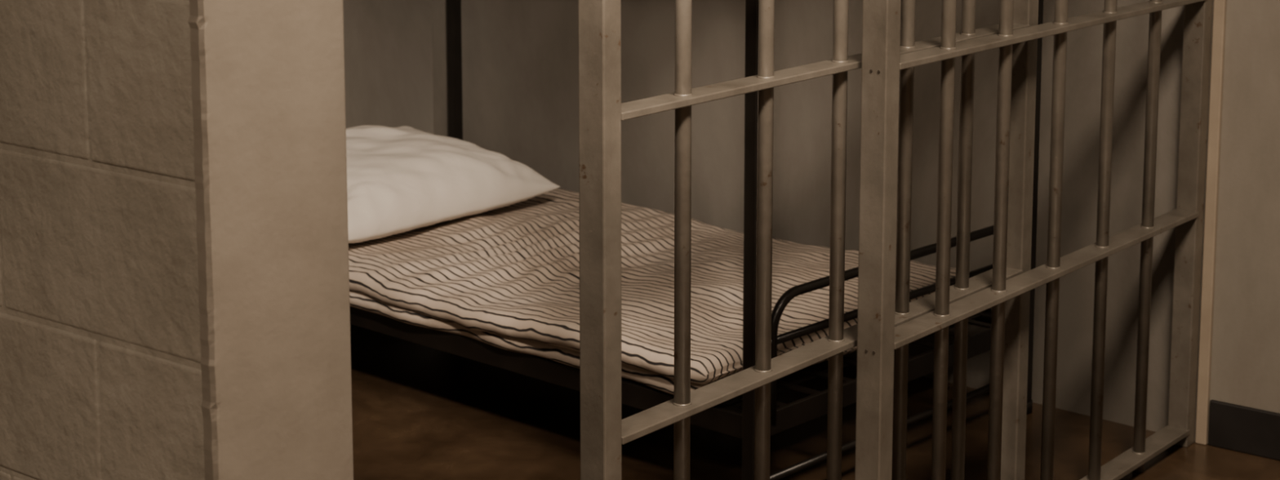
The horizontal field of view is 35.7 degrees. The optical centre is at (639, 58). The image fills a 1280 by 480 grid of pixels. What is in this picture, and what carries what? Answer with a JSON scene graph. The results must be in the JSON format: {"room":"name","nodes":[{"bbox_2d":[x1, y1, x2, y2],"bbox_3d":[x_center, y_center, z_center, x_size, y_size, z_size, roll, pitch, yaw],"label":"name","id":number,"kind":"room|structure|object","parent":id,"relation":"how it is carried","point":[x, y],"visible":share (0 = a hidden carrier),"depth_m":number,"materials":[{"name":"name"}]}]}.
{"room":"prison interior","nodes":[
{"label":"prison interior","id":0,"kind":"room"},
{"bbox_2d":[0,0,204,479],"bbox_3d":[-1.251,-0.372,2.609,2.256,2.600,0.182,7,11,38],"label":"wall","id":1,"kind":"structure","parent":0,"point":[100,371],"depth_m":2.02,"materials":[{"name":"beige concrete"}]},
{"bbox_2d":[188,0,353,479],"bbox_3d":[-0.394,-0.274,1.938,0.097,2.600,0.187,7,11,38],"label":"pillar","id":2,"kind":"structure","parent":1,"relation":"attached to","point":[268,87],"depth_m":1.96,"materials":[{"name":"paint"}]},
{"bbox_2d":[342,0,433,133],"bbox_3d":[-1.250,-0.644,4.463,0.224,2.600,2.768,7,11,38],"label":"wall","id":3,"kind":"structure","parent":0,"point":[388,45],"depth_m":5.14,"materials":[{"name":"paint"}]},
{"bbox_2d":[350,324,1279,479],"bbox_3d":[-0.129,1.123,1.643,5.920,0.080,6.320,7,11,38],"label":"floor","id":4,"kind":"structure","parent":0,"point":[420,411],"depth_m":3.92,"materials":[{"name":"concrete"}]},
{"bbox_2d":[350,0,1043,479],"bbox_3d":[-0.143,-0.249,4.203,1.762,1.892,0.913,8,11,42],"label":"bunk bed","id":5,"kind":"object","parent":4,"relation":"on","point":[728,420],"visible":0.16,"depth_m":3.63,"materials":[{"name":"black metal"}]},
{"bbox_2d":[348,187,955,395],"bbox_3d":[-0.177,0.444,4.266,1.626,0.096,0.863,8,11,42],"label":"mattress","id":6,"kind":"object","parent":5,"relation":"on","point":[507,277],"visible":0.55,"depth_m":4.00,"materials":[{"name":"beige fabric"}]},
{"bbox_2d":[346,124,559,243],"bbox_3d":[-0.624,0.265,4.550,0.551,0.193,0.740,7,11,38],"label":"pillow","id":7,"kind":"object","parent":6,"relation":"on","point":[402,179],"visible":0.6,"depth_m":4.44,"materials":[{"name":"white fabric"}]},
{"bbox_2d":[854,0,1213,479],"bbox_3d":[0.703,-0.321,3.277,0.046,2.304,1.185,7,11,38],"label":"jail bar partition","id":8,"kind":"object","parent":4,"relation":"on","point":[877,336],"visible":1,"depth_m":3.28,"materials":[{"name":"grey metal"}]},
{"bbox_2d":[577,0,1038,479],"bbox_3d":[0.295,-0.257,2.854,0.046,2.252,1.168,7,11,38],"label":"door","id":9,"kind":"structure","parent":8,"relation":"attached to","point":[602,112],"depth_m":2.77,"materials":[{"name":"grey metal"}]},
{"bbox_2d":[431,0,1279,444],"bbox_3d":[1.623,-0.515,3.579,5.680,2.600,0.448,7,11,38],"label":"wall","id":10,"kind":"structure","parent":0,"point":[520,58],"depth_m":4.17,"materials":[{"name":"paint"}]},
{"bbox_2d":[1195,0,1226,444],"bbox_3d":[1.099,-0.414,3.717,0.022,2.360,0.012,7,11,38],"label":"trim","id":11,"kind":"structure","parent":10,"relation":"attached to","point":[1220,6],"depth_m":3.82,"materials":[{"name":"paint"}]},
{"bbox_2d":[1208,400,1279,460],"bbox_3d":[2.410,0.858,2.858,3.314,0.092,0.010,7,11,38],"label":"baseboard","id":12,"kind":"structure","parent":10,"relation":"attached to","point":[1233,427],"depth_m":3.83,"materials":[{"name":"black rubber"}]}
]}

